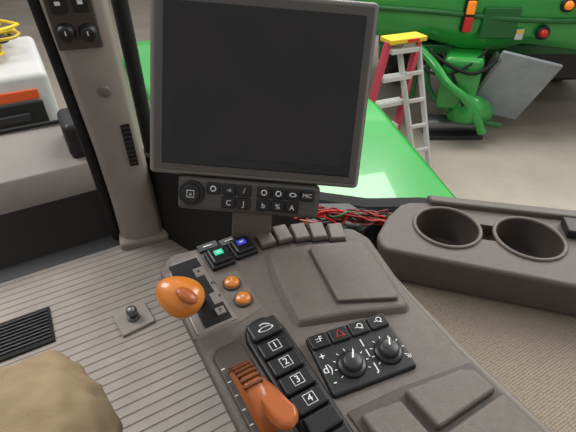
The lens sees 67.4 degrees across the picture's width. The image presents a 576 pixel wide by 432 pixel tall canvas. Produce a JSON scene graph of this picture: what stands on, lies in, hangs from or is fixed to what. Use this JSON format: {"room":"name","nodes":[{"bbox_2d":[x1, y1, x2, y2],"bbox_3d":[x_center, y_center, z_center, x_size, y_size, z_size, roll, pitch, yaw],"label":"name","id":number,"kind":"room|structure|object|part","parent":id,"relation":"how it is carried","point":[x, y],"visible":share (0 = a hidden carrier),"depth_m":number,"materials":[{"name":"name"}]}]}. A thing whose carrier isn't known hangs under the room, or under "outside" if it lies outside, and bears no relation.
{"room":"control cabin","nodes":[
{"label":"control cabin","id":0,"kind":"room"},
{"bbox_2d":[39,0,161,238],"bbox_3d":[-0.623,-0.435,1.434,0.214,1.518,0.288,-12,39,-16],"label":"pillar","id":1,"kind":"structure","parent":0,"point":[130,188],"depth_m":1.49,"materials":[{"name":"grey plastic"}]},
{"bbox_2d":[43,0,102,50],"bbox_3d":[-0.610,-0.581,1.210,0.125,0.228,0.051,-12,39,-16],"label":"switch plate","id":2,"kind":"object","parent":1,"relation":"attached to","point":[75,19],"depth_m":1.24,"materials":[{"name":"grey plastic"}]},
{"bbox_2d":[48,0,67,13],"bbox_3d":[-0.634,-0.585,1.186,0.042,0.055,0.020,-13,39,-16],"label":"rocker","id":3,"kind":"object","parent":2,"relation":"attached to","point":[62,8],"visible":1,"depth_m":1.19,"materials":[{"name":"black plastic"}]},
{"bbox_3d":[-0.634,-0.522,1.233,0.052,0.052,0.035,-12,39,-16],"label":"knob","id":4,"kind":"part","parent":2,"relation":"part of","materials":[{"name":"black plastic"}]},
{"bbox_2d":[71,0,89,12],"bbox_3d":[-0.580,-0.597,1.202,0.042,0.055,0.020,-12,39,-16],"label":"rocker","id":5,"kind":"object","parent":2,"relation":"attached to","point":[84,7],"visible":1,"depth_m":1.21,"materials":[{"name":"black plastic"}]},
{"bbox_3d":[-0.580,-0.531,1.252,0.052,0.052,0.035,-12,39,-16],"label":"knob","id":6,"kind":"part","parent":2,"relation":"part of","materials":[{"name":"black plastic"}]},
{"bbox_2d":[27,0,119,239],"bbox_3d":[-0.736,-0.419,1.433,0.050,1.443,0.226,-9,38,-11],"label":"seal","id":7,"kind":"object","parent":1,"relation":"attached to","point":[36,9],"visible":0.83,"depth_m":1.48,"materials":[{"name":"black rubber"}]},
{"bbox_2d":[97,85,110,97],"bbox_3d":[-0.596,-0.403,1.402,0.042,0.042,0.012,-13,39,-16],"label":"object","id":8,"kind":"structure","parent":1,"relation":"attached to","point":[104,91],"depth_m":1.40,"materials":[{"name":"plastic"}]},
{"bbox_2d":[120,124,138,165],"bbox_3d":[-0.574,-0.255,1.569,0.032,0.178,0.028,-12,39,-16],"label":"slot recess","id":9,"kind":"object","parent":1,"relation":"attached to","point":[123,125],"visible":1,"depth_m":1.56,"materials":[{"name":"black plastic"}]},
{"bbox_2d":[111,0,149,152],"bbox_3d":[-0.535,-0.656,1.388,0.054,1.127,0.192,-12,39,-16],"label":"seal","id":10,"kind":"object","parent":1,"relation":"attached to","point":[121,9],"visible":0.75,"depth_m":1.48,"materials":[{"name":"black rubber"}]},
{"bbox_2d":[0,240,236,431],"bbox_3d":[-0.365,0.672,1.235,1.950,0.060,1.972,-19,41,-24],"label":"floor mat","id":11,"kind":"object","parent":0,"point":[154,378],"visible":0.36,"depth_m":1.51,"materials":[{"name":"rubber"}]},
{"bbox_2d":[0,307,55,362],"bbox_3d":[-0.936,0.414,1.515,0.200,0.018,0.175,-19,41,-24],"label":"floor vent grille","id":12,"kind":"object","parent":11,"relation":"on","point":[26,333],"visible":1,"depth_m":1.51,"materials":[{"name":"black plastic"}]},
{"bbox_2d":[113,302,155,337],"bbox_3d":[-0.559,0.353,1.553,0.120,0.069,0.110,-23,43,-28],"label":"mount","id":13,"kind":"object","parent":11,"relation":"on","point":[133,319],"visible":1,"depth_m":1.55,"materials":[{"name":"plastic"}]},
{"bbox_2d":[156,222,552,431],"bbox_3d":[0.077,0.480,0.700,0.356,0.890,0.611,-19,41,-24],"label":"control console","id":14,"kind":"object","parent":11,"relation":"on","point":[298,327],"visible":1,"depth_m":0.50,"materials":[{"name":"plastic"}]},
{"bbox_3d":[-0.128,0.094,0.509,0.059,0.040,0.050,23,53,7],"label":"lever knob","id":15,"kind":"part","parent":14,"relation":"part of","materials":[{"name":"orange plastic"}]},
{"bbox_3d":[-0.120,0.104,0.580,0.055,0.012,0.138,-19,41,-24],"label":"gate plate","id":16,"kind":"part","parent":14,"relation":"part of","materials":[{"name":"black plastic"}]},
{"bbox_3d":[-0.121,0.046,0.650,0.031,0.004,0.016,-19,41,-24],"label":"label plate","id":17,"kind":"part","parent":14,"relation":"part of","materials":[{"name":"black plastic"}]},
{"bbox_3d":[-0.100,0.062,0.628,0.035,0.010,0.039,-19,41,-24],"label":"rocker frame","id":18,"kind":"part","parent":14,"relation":"part of","materials":[{"name":"black plastic"}]},
{"bbox_3d":[-0.090,0.039,0.661,0.031,0.004,0.016,-19,41,-24],"label":"label plate","id":19,"kind":"part","parent":14,"relation":"part of","materials":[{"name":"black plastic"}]},
{"bbox_3d":[-0.069,0.049,0.646,0.035,0.010,0.039,-19,41,-24],"label":"rocker frame","id":20,"kind":"part","parent":14,"relation":"part of","materials":[{"name":"black plastic"}]},
{"bbox_2d":[150,0,378,238],"bbox_3d":[-0.041,-0.127,0.630,0.321,0.360,0.148,1,37,2],"label":"touchscreen monitor","id":21,"kind":"object","parent":14,"relation":"on","point":[258,105],"visible":1,"depth_m":0.60,"materials":[{"name":"grey plastic"}]},
{"bbox_3d":[-0.056,0.015,0.669,0.060,0.085,0.020,5,23,-1],"label":"mount stem","id":22,"kind":"part","parent":21,"relation":"part of","materials":[{"name":"plastic"}]},
{"bbox_3d":[-0.037,-0.170,0.595,0.240,0.188,0.002,5,14,-1],"label":"screen glass","id":23,"kind":"part","parent":21,"relation":"part of","materials":[{"name":"black glass"}]},
{"bbox_3d":[-0.015,0.148,0.495,0.013,0.001,0.013,-19,41,-24],"label":"key digit frame","id":24,"kind":"part","parent":14,"relation":"part of","materials":[{"name":"white paint"}]},
{"bbox_3d":[0.023,0.187,0.444,0.013,0.001,0.013,-19,41,-24],"label":"key digit frame","id":25,"kind":"part","parent":14,"relation":"part of","materials":[{"name":"white paint"}]},
{"bbox_3d":[0.063,0.088,0.595,0.175,0.014,0.190,-19,41,-24],"label":"lid","id":26,"kind":"part","parent":14,"relation":"part of","materials":[{"name":"plastic"}]},
{"bbox_3d":[0.087,0.079,0.596,0.081,0.013,0.125,-10,38,-13],"label":"storage lid","id":27,"kind":"part","parent":14,"relation":"part of","materials":[{"name":"plastic"}]},
{"bbox_3d":[0.083,0.159,0.499,0.105,0.010,0.078,-13,42,-17],"label":"panel","id":28,"kind":"part","parent":14,"relation":"part of","materials":[{"name":"black plastic"}]},
{"bbox_3d":[0.634,0.486,0.976,0.815,0.550,0.690,-19,41,-24],"label":"platform base","id":29,"kind":"object","parent":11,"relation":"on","visible":0},
{"bbox_2d":[399,280,575,431],"bbox_3d":[0.645,0.228,0.811,0.869,0.060,0.740,-19,41,-24],"label":"mat","id":30,"kind":"object","parent":29,"relation":"on","point":[531,351],"visible":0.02,"depth_m":0.76,"materials":[{"name":"beige carpet"}]},
{"bbox_2d":[377,195,575,315],"bbox_3d":[0.592,0.080,0.865,0.804,0.107,0.273,11,38,14],"label":"tray","id":31,"kind":"object","parent":30,"relation":"on","point":[525,255],"visible":0.97,"depth_m":0.84,"materials":[{"name":"plastic"}]},
{"bbox_2d":[413,206,568,261],"bbox_3d":[0.402,0.060,0.890,0.252,0.078,0.245,-19,41,-24],"label":"cup holders","id":32,"kind":"object","parent":31,"relation":"on","point":[452,233],"depth_m":0.90,"materials":[{"name":"plastic"}]},
{"bbox_3d":[-0.092,0.696,0.223,0.500,1.120,0.666,-19,41,-24],"label":"seat","id":33,"kind":"object","parent":11,"relation":"on","visible":0},
{"bbox_2d":[0,349,122,431],"bbox_3d":[-0.359,0.618,0.587,0.478,0.785,0.982,-30,46,-34],"label":"operator","id":34,"kind":"object","parent":33,"relation":"on","point":[48,391],"visible":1,"depth_m":0.56,"materials":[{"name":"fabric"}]},
{"bbox_2d":[119,228,169,249],"bbox_3d":[-0.645,0.082,1.935,0.210,0.050,0.120,-12,46,-16],"label":"pillar base trim","id":35,"kind":"structure","parent":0,"point":[125,244],"depth_m":1.89,"materials":[{"name":"grey plastic"}]},
{"bbox_2d":[143,148,426,250],"bbox_3d":[0.242,0.146,1.373,2.039,0.715,0.292,17,40,21],"label":"wall","id":36,"kind":"structure","parent":0,"point":[189,228],"depth_m":1.69,"materials":[{"name":"black plastic"}]},
{"bbox_2d":[0,123,119,282],"bbox_3d":[-1.301,-0.017,1.808,1.200,0.450,0.580,-19,41,-24],"label":"sill","id":37,"kind":"structure","parent":36,"relation":"attached to","point":[52,213],"depth_m":1.79,"materials":[{"name":"black plastic"}]},
{"bbox_2d":[0,119,58,133],"bbox_3d":[-1.414,-0.310,1.807,1.181,0.017,0.026,-18,41,-22],"label":"seal","id":38,"kind":"object","parent":37,"relation":"on","point":[3,131],"visible":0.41,"depth_m":1.92,"materials":[{"name":"black rubber"}]},
{"bbox_2d":[57,108,84,157],"bbox_3d":[-0.887,-0.370,1.870,0.160,0.160,0.220,-19,41,-24],"label":"handle","id":39,"kind":"object","parent":37,"relation":"on","point":[68,129],"visible":0.43,"depth_m":1.78,"materials":[{"name":"black plastic"}]},
{"bbox_2d":[305,203,374,241],"bbox_3d":[0.110,0.093,1.003,0.165,0.145,0.239,6,37,8],"label":"shelf","id":40,"kind":"object","parent":36,"relation":"attached to","point":[367,231],"visible":0.13,"depth_m":0.99,"materials":[{"name":"black plastic"}]},
{"bbox_2d":[294,205,391,225],"bbox_3d":[0.124,0.001,0.969,0.248,0.035,0.062,3,37,4],"label":"wire bundle","id":41,"kind":"object","parent":40,"relation":"on","point":[337,215],"visible":0.76,"depth_m":0.96,"materials":[{"name":"red plastic"}]},
{"bbox_2d":[0,0,575,210],"bbox_3d":[0.964,-1.653,6.680,30.000,0.100,26.000,-19,41,-24],"label":"floor","id":42,"kind":"structure","parent":0,"point":[530,160],"depth_m":5.64,"materials":[{"name":"concrete"}]},
{"bbox_2d":[0,36,58,129],"bbox_3d":[-2.736,-0.471,3.700,1.600,1.600,1.205,-19,41,-24],"label":"cabinet","id":43,"kind":"object","parent":42,"relation":"on","point":[27,97],"visible":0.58,"depth_m":3.20,"materials":[{"name":"paint"}]},
{"bbox_2d":[0,19,20,55],"bbox_3d":[-2.401,-1.406,3.407,0.567,0.201,0.789,-19,41,-24],"label":"cords","id":44,"kind":"object","parent":43,"relation":"on","point":[6,35],"visible":1,"depth_m":3.31,"materials":[{"name":"yellow plastic"}]},
{"bbox_3d":[-2.251,-1.392,3.377,0.208,0.049,0.206,-19,41,-24],"label":"cord","id":45,"kind":"part","parent":44,"relation":"part of","materials":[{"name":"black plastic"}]},
{"bbox_3d":[-2.353,-1.497,3.416,0.409,0.053,0.371,-19,41,-24],"label":"cord","id":46,"kind":"part","parent":44,"relation":"part of","materials":[{"name":"yellow plastic"}]},
{"bbox_3d":[-2.159,-1.351,3.234,0.285,0.044,0.243,-19,41,-24],"label":"cord","id":47,"kind":"part","parent":44,"relation":"part of","materials":[{"name":"yellow plastic"}]},
{"bbox_3d":[-2.052,-0.700,3.172,0.300,0.060,0.030,-19,41,-24],"label":"panel handle","id":48,"kind":"part","parent":43,"relation":"part of","materials":[{"name":"grey plastic"}]},
{"bbox_3d":[-2.200,-0.793,3.046,0.800,0.070,0.030,-19,41,-24],"label":"orange panel","id":49,"kind":"part","parent":43,"relation":"part of","materials":[{"name":"orange paint"}]},
{"bbox_3d":[-2.195,-0.652,3.142,0.820,0.240,0.030,-19,41,-24],"label":"black panel","id":50,"kind":"part","parent":43,"relation":"part of","materials":[{"name":"black plastic"}]},
{"bbox_2d":[122,40,455,197],"bbox_3d":[-0.054,-0.358,3.682,1.821,1.440,3.879,-19,41,-24],"label":"hood","id":51,"kind":"object","parent":42,"relation":"on","point":[390,166],"visible":0.06,"depth_m":2.39,"materials":[{"name":"green plastic"}]},
{"bbox_2d":[369,32,431,168],"bbox_3d":[1.173,-1.136,4.691,0.950,1.481,0.499,-14,39,-18],"label":"step ladder","id":52,"kind":"object","parent":42,"relation":"on","point":[410,42],"visible":0.73,"depth_m":4.55,"materials":[{"name":"red"}]},
{"bbox_3d":[0.870,-1.113,4.683,0.060,1.474,0.065,-9,36,-31],"label":"rail","id":53,"kind":"part","parent":52,"relation":"part of","materials":[{"name":"red"}]},
{"bbox_3d":[1.307,-1.127,4.728,0.050,1.478,0.042,7,34,39],"label":"rail","id":54,"kind":"part","parent":52,"relation":"part of","materials":[{"name":"metal"}]},
{"bbox_3d":[1.266,-1.213,4.817,0.060,1.451,0.065,-18,40,-33],"label":"rail","id":55,"kind":"part","parent":52,"relation":"part of","materials":[{"name":"red"}]},
{"bbox_3d":[1.510,-1.179,4.796,0.050,1.473,0.042,11,35,42],"label":"rail","id":56,"kind":"part","parent":52,"relation":"part of","materials":[{"name":"metal"}]},
{"bbox_2d":[350,0,575,139],"bbox_3d":[3.156,-3.060,5.971,4.800,3.000,3.339,0,37,0],"label":"combine harvester","id":57,"kind":"object","parent":42,"relation":"on","point":[488,58],"visible":0.88,"depth_m":5.18,"materials":[{"name":"green metal"}]},
{"bbox_3d":[1.636,-1.858,5.623,0.100,0.750,0.120,0,37,0],"label":"bracket post","id":58,"kind":"part","parent":57,"relation":"part of","materials":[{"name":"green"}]},
{"bbox_3d":[1.965,-1.541,5.310,1.106,1.025,0.303,18,41,23],"label":"green arm","id":59,"kind":"part","parent":57,"relation":"part of"},
{"bbox_3d":[2.174,-1.736,5.461,0.462,0.660,0.570,12,39,16],"label":"auger panel","id":60,"kind":"part","parent":57,"relation":"part of","materials":[{"name":"green metal"}]},
{"bbox_3d":[2.192,-1.556,5.366,1.060,0.897,0.209,12,39,16],"label":"green arm","id":61,"kind":"part","parent":57,"relation":"part of","materials":[{"name":"green metal"}]},
{"bbox_2d":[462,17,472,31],"bbox_3d":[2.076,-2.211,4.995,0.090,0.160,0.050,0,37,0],"label":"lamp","id":62,"kind":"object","parent":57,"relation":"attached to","point":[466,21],"depth_m":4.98,"materials":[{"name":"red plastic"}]},
{"bbox_2d":[459,0,477,32],"bbox_3d":[2.076,-2.313,4.980,0.110,0.360,0.080,0,37,0],"label":"lamp","id":63,"kind":"object","parent":57,"relation":"attached to","point":[465,4],"depth_m":4.96,"materials":[{"name":"plastic"}]},
{"bbox_2d":[466,1,476,14],"bbox_3d":[2.076,-2.355,4.886,0.090,0.140,0.050,0,37,0],"label":"lamp","id":64,"kind":"object","parent":57,"relation":"on","point":[470,5],"depth_m":4.87,"materials":[{"name":"orange plastic"}]},
{"bbox_3d":[2.956,-2.128,5.483,3.600,0.120,0.120,0,37,0],"label":"rail","id":65,"kind":"part","parent":57,"relation":"part of","materials":[{"name":"green metal"}]},
{"bbox_3d":[2.807,-2.327,4.975,3.906,0.188,0.192,0,37,0],"label":"moulding","id":66,"kind":"part","parent":57,"relation":"part of","materials":[{"name":"green metal"}]},
{"bbox_3d":[2.456,-2.237,5.012,0.420,0.340,0.040,0,37,0],"label":"panel","id":67,"kind":"part","parent":57,"relation":"part of","materials":[{"name":"green metal"}]},
{"bbox_3d":[2.806,-1.624,5.462,0.780,0.900,0.050,10,56,-8],"label":"chute plate","id":68,"kind":"part","parent":57,"relation":"part of","materials":[{"name":"grey metal"}]},
{"bbox_2d":[535,25,549,39],"bbox_3d":[2.976,-2.136,5.045,0.160,0.160,0.030,0,37,0],"label":"round lamp","id":69,"kind":"object","parent":57,"relation":"attached to","point":[540,28],"depth_m":5.03,"materials":[{"name":"red plastic"}]},
{"bbox_2d":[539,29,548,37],"bbox_3d":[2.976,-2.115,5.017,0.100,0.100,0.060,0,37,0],"label":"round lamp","id":70,"kind":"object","parent":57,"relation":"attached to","point":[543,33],"depth_m":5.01,"materials":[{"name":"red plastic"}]},
{"bbox_2d":[560,0,575,12],"bbox_3d":[3.156,-2.376,4.864,0.160,0.160,0.030,0,37,0],"label":"round lamp","id":71,"kind":"object","parent":57,"relation":"attached to","point":[563,3],"depth_m":4.87,"materials":[{"name":"orange plastic"}]},
{"bbox_2d":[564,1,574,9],"bbox_3d":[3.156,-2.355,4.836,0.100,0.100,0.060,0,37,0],"label":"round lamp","id":72,"kind":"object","parent":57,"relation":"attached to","point":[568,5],"depth_m":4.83,"materials":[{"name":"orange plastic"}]}
]}

